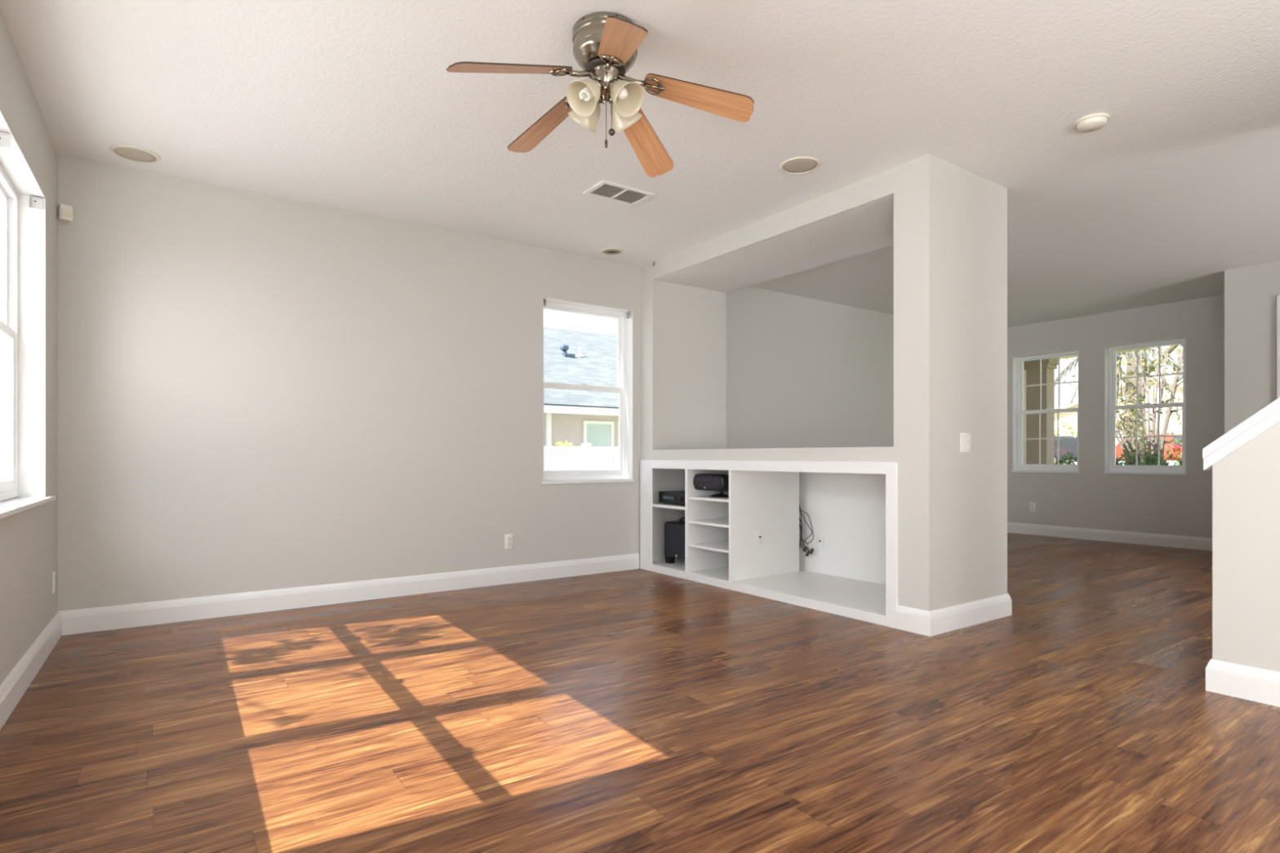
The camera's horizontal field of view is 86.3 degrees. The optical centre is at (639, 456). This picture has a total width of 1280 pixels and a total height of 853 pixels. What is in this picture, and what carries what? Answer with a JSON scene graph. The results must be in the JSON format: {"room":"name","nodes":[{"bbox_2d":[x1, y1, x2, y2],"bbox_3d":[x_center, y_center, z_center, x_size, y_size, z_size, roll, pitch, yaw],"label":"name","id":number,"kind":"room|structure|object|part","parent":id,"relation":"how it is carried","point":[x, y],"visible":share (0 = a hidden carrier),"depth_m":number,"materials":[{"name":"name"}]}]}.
{"room":"empty living room","nodes":[
{"label":"empty living room","id":0,"kind":"room"},
{"bbox_2d":[0,9,57,684],"bbox_3d":[-0.987,-0.350,0.299,0.165,2.740,8.850,0,0,-34],"label":"wall","id":1,"kind":"structure","parent":0,"point":[28,538],"depth_m":3.20,"materials":[{"name":"grey paint"}]},
{"bbox_2d":[0,132,9,148],"bbox_3d":[-2.617,-1.296,2.794,0.052,0.052,0.024,0,0,-34],"label":"bracket","id":2,"kind":"object","parent":1,"relation":"attached to","point":[4,137],"visible":1,"depth_m":2.81,"materials":[{"name":"silver metal"}]},
{"bbox_2d":[0,164,17,501],"bbox_3d":[-2.934,-0.562,3.084,0.060,1.532,0.872,0,0,-34],"label":"window","id":3,"kind":"structure","parent":1,"relation":"in","point":[8,194],"depth_m":3.40,"materials":[{"name":"white plastic"}]},
{"bbox_3d":[-2.946,-0.937,3.076,0.022,0.714,0.804,0,0,-34],"label":"sash","id":4,"kind":"part","parent":3,"relation":"part of","materials":[{"name":"white plastic"}]},
{"bbox_3d":[-2.923,-0.235,3.092,0.029,0.810,0.804,0,0,-34],"label":"sash","id":5,"kind":"part","parent":3,"relation":"part of","materials":[{"name":"white plastic"}]},
{"bbox_2d":[0,110,45,497],"bbox_3d":[-2.396,-0.561,2.381,0.165,1.542,2.648,0,0,-34],"label":"trim","id":6,"kind":"structure","parent":1,"relation":"attached to","point":[31,221],"depth_m":3.48,"materials":[{"name":"white"}]},
{"bbox_2d":[0,495,56,519],"bbox_3d":[-2.410,0.220,2.426,0.193,0.020,2.798,0,0,-34],"label":"trim","id":7,"kind":"structure","parent":1,"relation":"attached to","point":[8,507],"depth_m":3.04,"materials":[{"name":"white wood"}]},
{"bbox_2d":[0,611,62,729],"bbox_3d":[-1.737,0.952,1.572,0.019,0.137,5.600,0,0,-34],"label":"baseboard","id":8,"kind":"structure","parent":1,"relation":"attached to","point":[18,681],"depth_m":3.01,"materials":[{"name":"white wood"}]},
{"bbox_2d":[29,195,43,209],"bbox_3d":[-3.088,-1.296,3.491,0.052,0.052,0.024,0,0,-34],"label":"bracket","id":9,"kind":"object","parent":1,"relation":"attached to","point":[34,202],"visible":1,"depth_m":3.50,"materials":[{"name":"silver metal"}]},
{"bbox_2d":[52,570,55,594],"bbox_3d":[-3.207,0.690,3.735,0.010,0.117,0.072,0,0,-34],"label":"wall outlet","id":10,"kind":"object","parent":1,"relation":"attached to","point":[54,571],"visible":1,"depth_m":3.72,"materials":[{"name":"white plastic"}]},
{"bbox_2d":[57,154,639,611],"bbox_3d":[-1.346,-0.350,5.371,4.932,2.740,0.165,0,0,-35],"label":"wall","id":11,"kind":"structure","parent":0,"point":[257,392],"depth_m":4.58,"materials":[{"name":"grey paint"}]},
{"bbox_2d":[57,204,72,222],"bbox_3d":[-3.272,-1.380,3.880,0.076,0.086,0.060,0,0,35],"label":"sensor","id":12,"kind":"object","parent":11,"relation":"attached to","point":[64,211],"visible":1,"depth_m":3.85,"materials":[{"name":"white plastic"}]},
{"bbox_2d":[58,553,639,635],"bbox_3d":[-1.660,0.952,5.038,4.033,0.137,0.019,0,0,-35],"label":"baseboard","id":13,"kind":"structure","parent":11,"relation":"attached to","point":[151,613],"depth_m":4.65,"materials":[{"name":"white wood"}]},
{"bbox_2d":[504,533,513,549],"bbox_3d":[-1.049,0.685,5.473,0.072,0.117,0.010,0,0,-35],"label":"wall outlet","id":14,"kind":"object","parent":11,"relation":"attached to","point":[508,539],"visible":1,"depth_m":5.47,"materials":[{"name":"white plastic"}]},
{"bbox_2d":[542,297,632,481],"bbox_3d":[-0.481,-0.552,5.979,0.901,1.525,0.163,0,0,-35],"label":"window","id":15,"kind":"structure","parent":11,"relation":"in","point":[624,326],"depth_m":6.18,"materials":[{"name":"white plastic"}]},
{"bbox_3d":[-0.519,-0.930,6.034,0.833,0.701,0.022,0,0,-35],"label":"sash","id":16,"kind":"part","parent":15,"relation":"part of","materials":[{"name":"white plastic"}]},
{"bbox_3d":[-0.503,-0.232,6.011,0.833,0.816,0.029,0,0,-35],"label":"sash","id":17,"kind":"part","parent":15,"relation":"part of","materials":[{"name":"white plastic"}]},
{"bbox_2d":[626,311,631,318],"bbox_3d":[-0.098,-1.279,6.189,0.024,0.052,0.052,0,0,-35],"label":"bracket","id":18,"kind":"object","parent":15,"relation":"attached to","point":[628,315],"visible":1,"depth_m":6.20,"materials":[{"name":"silver metal"}]},
{"bbox_2d":[542,479,634,484],"bbox_3d":[-0.431,0.222,5.906,0.921,0.020,0.012,0,0,-35],"label":"trim","id":19,"kind":"structure","parent":11,"relation":"attached to","point":[633,480],"depth_m":5.88,"materials":[{"name":"white wood"}]},
{"bbox_2d":[0,532,1279,852],"bbox_3d":[2.950,1.060,3.175,10.480,0.080,8.800,0,0,-35],"label":"floor","id":20,"kind":"structure","parent":0,"point":[639,710],"depth_m":2.54,"materials":[{"name":"brown wood"}]},
{"bbox_2d":[640,459,897,628],"bbox_3d":[1.118,0.527,5.366,0.877,0.985,2.637,0,0,-35],"label":"media cabinet","id":21,"kind":"object","parent":20,"relation":"on","point":[854,505],"visible":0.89,"depth_m":5.40,"materials":[{"name":"white wood"}]},
{"bbox_3d":[0.375,0.533,6.425,0.844,0.850,0.016,0,0,-35],"label":"panel","id":22,"kind":"part","parent":21,"relation":"part of","materials":[{"name":"white wood"}]},
{"bbox_2d":[653,502,684,510],"bbox_3d":[0.503,0.438,6.135,0.719,0.023,0.604,0,0,-35],"label":"shelf","id":23,"kind":"object","parent":21,"relation":"attached to","point":[655,505],"depth_m":5.95,"materials":[{"name":"white wood"}]},
{"bbox_2d":[658,490,684,505],"bbox_3d":[0.424,0.370,6.002,0.351,0.112,0.430,0,0,-35],"label":"receiver","id":24,"kind":"object","parent":21,"relation":"on","point":[676,497],"visible":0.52,"depth_m":5.94,"materials":[{"name":"black plastic"}]},
{"bbox_2d":[664,516,684,563],"bbox_3d":[0.466,0.745,6.079,0.364,0.427,0.370,0,0,-35],"label":"subwoofer","id":25,"kind":"object","parent":21,"relation":"on","point":[674,531],"visible":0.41,"depth_m":6.01,"materials":[{"name":"black plastic"}]},
{"bbox_2d":[688,540,728,553],"bbox_3d":[0.839,0.738,5.657,0.719,0.020,0.498,0,0,-35],"label":"shelf","id":26,"kind":"object","parent":21,"relation":"attached to","point":[722,546],"depth_m":5.60,"materials":[{"name":"white wood"}]},
{"bbox_2d":[688,517,728,528],"bbox_3d":[0.839,0.543,5.657,0.719,0.020,0.498,0,0,-35],"label":"shelf","id":27,"kind":"object","parent":21,"relation":"attached to","point":[716,522],"depth_m":5.59,"materials":[{"name":"white wood"}]},
{"bbox_2d":[688,494,728,502],"bbox_3d":[0.839,0.346,5.657,0.719,0.020,0.498,0,0,-35],"label":"shelf","id":28,"kind":"object","parent":21,"relation":"attached to","point":[692,498],"depth_m":5.54,"materials":[{"name":"white wood"}]},
{"bbox_2d":[693,473,728,497],"bbox_3d":[0.644,0.241,5.618,0.263,0.190,0.380,0,0,-35],"label":"speaker","id":29,"kind":"object","parent":21,"relation":"on","point":[704,482],"visible":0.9,"depth_m":5.51},
{"bbox_2d":[693,475,721,488],"bbox_3d":[0.542,0.212,5.546,0.010,0.106,0.344,0,0,-35],"label":"grille","id":30,"kind":"object","parent":29,"relation":"attached to","point":[700,482],"depth_m":5.53,"materials":[{"name":"grey fabric"}]},
{"bbox_2d":[755,528,762,544],"bbox_3d":[0.946,0.638,5.383,0.072,0.117,0.018,0,0,-35],"label":"plate","id":31,"kind":"object","parent":21,"relation":"attached to","point":[758,532],"visible":1,"depth_m":5.38,"materials":[{"name":"white plastic"}]},
{"bbox_2d":[799,504,813,556],"bbox_3d":[1.369,0.594,5.654,0.048,0.471,0.224,0,0,-26],"label":"cable bundle","id":32,"kind":"object","parent":21,"relation":"hanging from","point":[806,548],"visible":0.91,"depth_m":5.65,"materials":[{"name":"grey"}]},
{"bbox_2d":[804,539,812,554],"bbox_3d":[1.404,0.755,5.688,0.010,0.117,0.072,0,0,-35],"label":"wall outlet","id":33,"kind":"object","parent":21,"relation":"attached to","point":[809,545],"visible":0.7,"depth_m":5.68,"materials":[{"name":"white plastic"}]},
{"bbox_2d":[817,533,823,548],"bbox_3d":[1.473,0.695,5.584,0.018,0.117,0.072,0,0,-35],"label":"plate","id":34,"kind":"object","parent":21,"relation":"attached to","point":[820,536],"visible":1,"depth_m":5.58,"materials":[{"name":"white plastic"}]},
{"bbox_3d":[1.463,0.546,5.626,0.014,0.908,2.570,0,0,-35],"label":"panel","id":35,"kind":"part","parent":21,"relation":"part of","materials":[{"name":"white wood"}]},
{"bbox_2d":[0,0,1279,327],"bbox_3d":[2.950,-1.780,3.175,10.480,0.120,8.800,0,0,-35],"label":"ceiling","id":36,"kind":"structure","parent":0,"point":[353,105],"depth_m":3.46,"materials":[{"name":"white paint"}]},
{"bbox_2d":[109,144,160,164],"bbox_3d":[-2.873,-1.716,3.885,0.236,0.008,0.236,0,0,-35],"label":"ceiling speaker","id":37,"kind":"object","parent":36,"relation":"attached to","point":[133,153],"visible":1,"depth_m":3.87,"materials":[{"name":"beige plastic"}]},
{"bbox_2d":[113,147,156,162],"bbox_3d":[-2.873,-1.716,3.885,0.199,0.007,0.199,0,0,-35],"label":"grille","id":38,"kind":"object","parent":37,"relation":"attached to","point":[133,154],"depth_m":3.88,"materials":[{"name":"beige metal"}]},
{"bbox_2d":[446,11,754,177],"bbox_3d":[-0.184,-1.481,2.759,1.182,0.478,1.168,0,0,-35],"label":"ceiling fan","id":39,"kind":"object","parent":36,"relation":"hanging from","point":[606,44],"visible":1,"depth_m":2.73,"materials":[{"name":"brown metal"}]},
{"bbox_3d":[-0.479,-1.456,2.565,0.492,0.006,0.140,-17,22,-30],"label":"blade","id":40,"kind":"part","parent":39,"relation":"part of","materials":[{"name":"brown wood"}]},
{"bbox_3d":[-0.418,-1.472,3.032,0.459,0.006,0.140,-18,1,42],"label":"blade","id":41,"kind":"part","parent":39,"relation":"part of","materials":[{"name":"brown wood"}]},
{"bbox_3d":[-0.206,-1.433,2.697,0.136,0.136,0.106,0,44,42],"label":"lamp shade","id":42,"kind":"part","parent":39,"relation":"part of","materials":[{"name":"beige glass"}]},
{"bbox_3d":[-0.213,-1.433,2.834,0.136,0.136,0.106,0,-44,-48],"label":"lamp shade","id":43,"kind":"part","parent":39,"relation":"part of","materials":[{"name":"beige glass"}]},
{"bbox_3d":[-0.199,-1.442,2.704,0.046,0.046,0.101,0,44,42],"label":"bulb","id":44,"kind":"part","parent":39,"relation":"part of","materials":[{"name":"white glass"}]},
{"bbox_3d":[-0.136,-1.377,2.745,0.004,0.217,0.004,0,0,-35],"label":"pull chain","id":45,"kind":"part","parent":39,"relation":"part of","materials":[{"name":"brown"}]},
{"bbox_3d":[-0.114,-1.397,2.756,0.004,0.177,0.004,0,0,-35],"label":"pull chain","id":46,"kind":"part","parent":39,"relation":"part of","materials":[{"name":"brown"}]},
{"bbox_3d":[-0.114,-1.308,2.756,0.028,0.028,0.028,0,0,-35],"label":"chain knob","id":47,"kind":"part","parent":39,"relation":"part of","materials":[{"name":"grey metal"}]},
{"bbox_3d":[-0.081,-1.450,2.716,0.048,0.048,0.078,0,44,-48],"label":"bulb","id":48,"kind":"part","parent":39,"relation":"part of","materials":[{"name":"white glass"}]},
{"bbox_3d":[-0.074,-1.445,2.390,0.140,0.006,0.477,13,14,-13],"label":"blade","id":49,"kind":"part","parent":39,"relation":"part of","materials":[{"name":"brown wood"}]},
{"bbox_3d":[-0.076,-1.433,2.842,0.136,0.136,0.106,0,-44,42],"label":"lamp shade","id":50,"kind":"part","parent":39,"relation":"part of","materials":[{"name":"beige glass"}]},
{"bbox_3d":[-0.068,-1.433,2.704,0.136,0.136,0.106,0,44,-48],"label":"lamp shade","id":51,"kind":"part","parent":39,"relation":"part of","materials":[{"name":"beige glass"}]},
{"bbox_3d":[0.017,-1.444,3.120,0.140,0.006,0.477,-14,-22,20],"label":"blade","id":52,"kind":"part","parent":39,"relation":"part of","materials":[{"name":"brown wood"}]},
{"bbox_3d":[0.236,-1.449,2.753,0.459,0.006,0.140,16,-13,2],"label":"blade","id":53,"kind":"part","parent":39,"relation":"part of","materials":[{"name":"brown wood"}]},
{"bbox_2d":[600,247,624,255],"bbox_3d":[-0.233,-1.714,5.729,0.204,0.012,0.204,0,0,-35],"label":"recessed light","id":54,"kind":"object","parent":36,"relation":"in","point":[609,251],"visible":1,"depth_m":5.71,"materials":[{"name":"beige plastic"}]},
{"bbox_2d":[582,179,654,206],"bbox_3d":[-0.138,-1.715,4.463,0.400,0.010,0.250,0,0,-35],"label":"ceiling vent","id":55,"kind":"object","parent":36,"relation":"in","point":[588,192],"visible":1,"depth_m":4.45,"materials":[{"name":"white metal"}]},
{"bbox_2d":[779,156,820,174],"bbox_3d":[0.946,-1.716,4.036,0.236,0.008,0.236,0,0,-35],"label":"ceiling speaker","id":56,"kind":"object","parent":36,"relation":"attached to","point":[798,165],"visible":1,"depth_m":4.02,"materials":[{"name":"beige plastic"}]},
{"bbox_2d":[782,159,817,173],"bbox_3d":[0.946,-1.716,4.036,0.199,0.007,0.199,0,0,-35],"label":"grille","id":57,"kind":"object","parent":56,"relation":"attached to","point":[789,166],"depth_m":4.03,"materials":[{"name":"beige metal"}]},
{"bbox_2d":[1074,112,1110,132],"bbox_3d":[2.315,-1.700,3.496,0.152,0.040,0.152,0,0,-35],"label":"smoke detector","id":58,"kind":"object","parent":36,"relation":"attached to","point":[1091,122],"visible":1,"depth_m":3.46,"materials":[{"name":"beige plastic"}]},
{"bbox_2d":[725,286,893,448],"bbox_3d":[2.747,-0.350,8.210,5.020,2.740,0.230,0,0,-35],"label":"wall","id":59,"kind":"structure","parent":0,"point":[802,372],"depth_m":7.39,"materials":[{"name":"grey paint"}]},
{"bbox_2d":[640,154,1007,611],"bbox_3d":[1.182,-0.350,5.303,0.875,2.740,2.855,0,0,-35],"label":"wall","id":60,"kind":"structure","parent":0,"point":[945,223],"depth_m":4.22,"materials":[{"name":"grey paint"}]},
{"bbox_2d":[896,593,1011,636],"bbox_3d":[1.212,0.952,5.260,0.913,0.137,2.789,0,0,-35],"label":"baseboard","id":61,"kind":"structure","parent":60,"relation":"attached to","point":[932,623],"depth_m":4.01,"materials":[{"name":"white wood"}]},
{"bbox_2d":[960,432,971,453],"bbox_3d":[1.955,-0.080,4.095,0.116,0.120,0.010,0,0,-35],"label":"light switch","id":62,"kind":"object","parent":60,"relation":"attached to","point":[965,437],"visible":1,"depth_m":4.09,"materials":[{"name":"white plastic"}]},
{"bbox_2d":[1007,294,1224,537],"bbox_3d":[5.639,-0.350,8.257,0.165,2.740,3.020,0,0,-35],"label":"wall","id":63,"kind":"structure","parent":0,"point":[1091,498],"depth_m":8.05,"materials":[{"name":"grey paint"}]},
{"bbox_2d":[1029,502,1035,511],"bbox_3d":[5.101,0.660,8.869,0.010,0.117,0.072,0,0,-35],"label":"wall outlet","id":64,"kind":"object","parent":63,"relation":"attached to","point":[1032,505],"visible":1,"depth_m":8.87,"materials":[{"name":"white plastic"}]},
{"bbox_2d":[1011,471,1079,473],"bbox_3d":[5.184,0.203,8.749,0.012,0.019,0.818,0,0,-35],"label":"trim","id":65,"kind":"structure","parent":63,"relation":"attached to","point":[1011,471],"depth_m":8.72,"materials":[{"name":"white wood"}]},
{"bbox_2d":[1013,349,1079,471],"bbox_3d":[5.257,-0.564,8.800,0.163,1.512,0.798,0,0,-35],"label":"window","id":66,"kind":"structure","parent":63,"relation":"in","point":[1018,362],"depth_m":8.94,"materials":[{"name":"white plastic"}]},
{"bbox_3d":[5.288,-0.230,8.822,0.029,0.776,0.730,0,0,-35],"label":"sash","id":67,"kind":"part","parent":66,"relation":"part of","materials":[{"name":"white plastic"}]},
{"bbox_3d":[5.311,-0.922,8.838,0.022,0.728,0.730,0,0,-35],"label":"sash","id":68,"kind":"part","parent":66,"relation":"part of","materials":[{"name":"white plastic"}]},
{"bbox_2d":[1007,522,1212,551],"bbox_3d":[5.546,0.952,8.229,0.019,0.137,2.960,0,0,-35],"label":"baseboard","id":69,"kind":"structure","parent":63,"relation":"attached to","point":[1120,536],"depth_m":8.09,"materials":[{"name":"white wood"}]},
{"bbox_2d":[1104,337,1185,473],"bbox_3d":[5.877,-0.564,7.919,0.163,1.512,0.790,0,0,-35],"label":"window","id":70,"kind":"structure","parent":63,"relation":"in","point":[1110,352],"depth_m":8.06,"materials":[{"name":"white plastic"}]},
{"bbox_3d":[5.908,-0.230,7.941,0.029,0.776,0.722,0,0,-35],"label":"sash","id":71,"kind":"part","parent":70,"relation":"part of","materials":[{"name":"white plastic"}]},
{"bbox_3d":[5.931,-0.922,7.957,0.022,0.728,0.722,0,0,-35],"label":"sash","id":72,"kind":"part","parent":70,"relation":"part of","materials":[{"name":"white plastic"}]},
{"bbox_2d":[1103,471,1186,475],"bbox_3d":[5.804,0.203,7.868,0.012,0.019,0.810,0,0,-35],"label":"trim","id":73,"kind":"structure","parent":63,"relation":"attached to","point":[1152,473],"depth_m":7.84,"materials":[{"name":"white wood"}]},
{"bbox_2d":[1212,422,1279,671],"bbox_3d":[3.744,-0.350,1.285,0.120,2.740,4.195,0,0,-35],"label":"wall","id":74,"kind":"structure","parent":0,"point":[1246,482],"depth_m":2.87,"materials":[{"name":"grey paint"}]},
{"bbox_2d":[1202,397,1279,470],"bbox_3d":[3.107,-0.824,2.192,0.176,1.772,2.035,0,0,-35],"label":"trim","id":75,"kind":"structure","parent":74,"relation":"attached to","point":[1268,416],"depth_m":2.87,"materials":[{"name":"white wood"}]},
{"bbox_2d":[1205,658,1279,706],"bbox_3d":[3.710,0.952,1.334,0.158,0.137,4.114,0,0,-35],"label":"baseboard","id":76,"kind":"structure","parent":74,"relation":"attached to","point":[1235,680],"depth_m":2.87,"materials":[{"name":"white wood"}]},
{"bbox_2d":[1224,261,1279,433],"bbox_3d":[7.514,-0.350,4.404,1.200,2.740,5.560,0,0,-35],"label":"wall","id":77,"kind":"structure","parent":0,"point":[1251,292],"depth_m":6.19,"materials":[{"name":"grey paint"}]},
{"bbox_2d":[1276,295,1279,399],"bbox_3d":[5.940,-0.195,5.577,0.024,2.430,1.090,0,0,-35],"label":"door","id":78,"kind":"structure","parent":77,"relation":"in","point":[1277,297],"depth_m":6.01,"materials":[{"name":"white wood"}]},
{"label":"outside","id":79,"kind":"structure","parent":0,"visible":0},
{"bbox_3d":[34.954,0.530,36.808,80.470,2.180,100.000,0,0,-35],"label":"yard","id":80,"kind":"structure","parent":79,"visible":0},
{"bbox_2d":[1022,369,1026,464],"bbox_3d":[5.568,-0.280,10.509,2.200,3.200,0.355,0,0,-35],"label":"wall","id":81,"kind":"structure","parent":80,"relation":"on","point":[1024,371],"depth_m":10.57,"materials":[{"name":"beige paint"}]},
{"bbox_2d":[1023,357,1058,464],"bbox_3d":[6.004,-0.130,10.237,0.340,2.900,0.400,0,0,-35],"label":"porch column","id":82,"kind":"structure","parent":80,"relation":"on","point":[1032,368],"depth_m":10.14,"materials":[{"name":"beige paint"}]},
{"bbox_2d":[1059,347,1151,359],"bbox_3d":[6.130,-1.680,10.057,2.400,0.200,1.600,0,0,-35],"label":"ceiling","id":83,"kind":"structure","parent":82,"relation":"on","point":[1146,348],"depth_m":10.30,"materials":[{"name":"beige paint"}]},
{"bbox_2d":[1054,435,1076,464],"bbox_3d":[23.529,-0.270,38.677,4.610,1.700,1.836,0,0,-23],"label":"suv","id":84,"kind":"object","parent":80,"relation":"on","point":[1069,446],"visible":0.18,"depth_m":37.73,"materials":[{"name":"grey metal"}]},
{"bbox_2d":[1054,376,1182,444],"bbox_3d":[38.436,-2.711,49.648,9.000,5.900,16.600,0,0,-35],"label":"house","id":85,"kind":"structure","parent":80,"relation":"on","point":[1069,417],"depth_m":47.09,"materials":[{"name":"beige paint"}]},
{"bbox_2d":[1054,348,1182,408],"bbox_3d":[10.094,-0.498,14.449,2.953,3.651,2.972,0,0,-35],"label":"palm tree","id":86,"kind":"object","parent":80,"relation":"on","point":[1073,362],"visible":0.28,"depth_m":14.39,"materials":[{"name":"green plant"}]},
{"bbox_2d":[1055,451,1182,465],"bbox_3d":[7.889,0.604,10.506,0.792,1.394,3.051,0,0,-35],"label":"clipped hedge","id":87,"kind":"object","parent":80,"relation":"on","point":[1068,460],"visible":0.04,"depth_m":10.61,"materials":[{"name":"green plant"}]},
{"bbox_2d":[1062,344,1182,465],"bbox_3d":[8.436,-0.501,11.637,2.013,3.655,1.950,0,0,22],"label":"flowering tree","id":88,"kind":"object","parent":80,"relation":"on","point":[1151,449],"visible":0.5,"depth_m":11.44,"materials":[{"name":"green plant"}]},
{"bbox_2d":[1065,344,1182,465],"bbox_3d":[11.628,-1.681,15.216,1.251,6.027,5.650,0,0,-37],"label":"oak tree","id":89,"kind":"object","parent":80,"relation":"on","point":[1133,382],"visible":0.02,"depth_m":15.22,"materials":[{"name":"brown plant"}]},
{"bbox_2d":[1115,433,1182,465],"bbox_3d":[26.417,-0.282,35.444,1.836,1.700,4.610,0,0,-7],"label":"car","id":90,"kind":"object","parent":80,"relation":"on","point":[1118,450],"visible":0.1,"depth_m":33.40,"materials":[{"name":"red metal"}]},
{"bbox_2d":[1173,444,1180,450],"bbox_3d":[26.077,-0.392,33.159,0.320,0.280,0.160,0,0,-7],"label":"tail light","id":91,"kind":"object","parent":90,"relation":"attached to","point":[1175,446],"depth_m":33.07,"materials":[{"name":"red"}]},
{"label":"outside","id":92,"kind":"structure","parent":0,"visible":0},
{"bbox_3d":[-25.835,1.380,28.043,70.000,0.120,64.400,0,0,-35],"label":"yard","id":93,"kind":"structure","parent":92,"visible":0},
{"bbox_2d":[551,440,577,446],"bbox_3d":[-1.465,0.477,12.487,1.074,1.537,0.906,0,0,3],"label":"shrub","id":94,"kind":"object","parent":93,"relation":"on","point":[559,443],"visible":0.02,"depth_m":12.45,"materials":[{"name":"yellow plant"}]},
{"bbox_2d":[543,327,618,446],"bbox_3d":[-1.743,-1.296,19.861,13.000,5.232,8.504,0,0,-35],"label":"neighbor house","id":95,"kind":"structure","parent":93,"relation":"on","point":[578,417],"depth_m":16.10,"materials":[{"name":"beige paint"}]},
{"bbox_2d":[560,344,574,357],"bbox_3d":[-1.954,-2.815,18.372,0.380,0.320,0.200,0,0,-35],"label":"roof vent","id":96,"kind":"object","parent":95,"relation":"attached to","point":[564,348],"depth_m":18.29,"materials":[{"name":"blue"}]},
{"bbox_3d":[-0.963,-0.395,15.806,0.670,0.690,0.026,0,0,-35],"label":"pane","id":97,"kind":"part","parent":95,"relation":"part of","materials":[{"name":"grey"}]},
{"bbox_2d":[543,442,618,471],"bbox_3d":[-0.755,0.555,10.460,6.200,1.530,0.130,0,0,-35],"label":"vinyl fence","id":98,"kind":"object","parent":93,"relation":"on","point":[584,457],"visible":0.08,"depth_m":10.35,"materials":[{"name":"white plastic"}]},
{"bbox_3d":[-0.820,0.555,10.414,0.130,1.530,0.130,0,0,-35],"label":"post","id":99,"kind":"part","parent":98,"relation":"part of","materials":[{"name":"white plastic"}]},
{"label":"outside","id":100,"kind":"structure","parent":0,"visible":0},
{"bbox_2d":[1065,460,1176,465],"bbox_3d":[32.890,0.404,38.413,8.000,0.228,85.000,0,0,-35],"label":"street","id":101,"kind":"structure","parent":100,"point":[1171,462],"depth_m":41.65,"materials":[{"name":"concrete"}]},
{"bbox_2d":[1054,420,1076,437],"bbox_3d":[26.083,-0.902,42.864,1.739,2.677,4.346,0,0,-35],"label":"bush","id":102,"kind":"object","parent":101,"relation":"on","point":[1069,428],"visible":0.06,"depth_m":42.19,"materials":[{"name":"yellow plant"}]}
]}

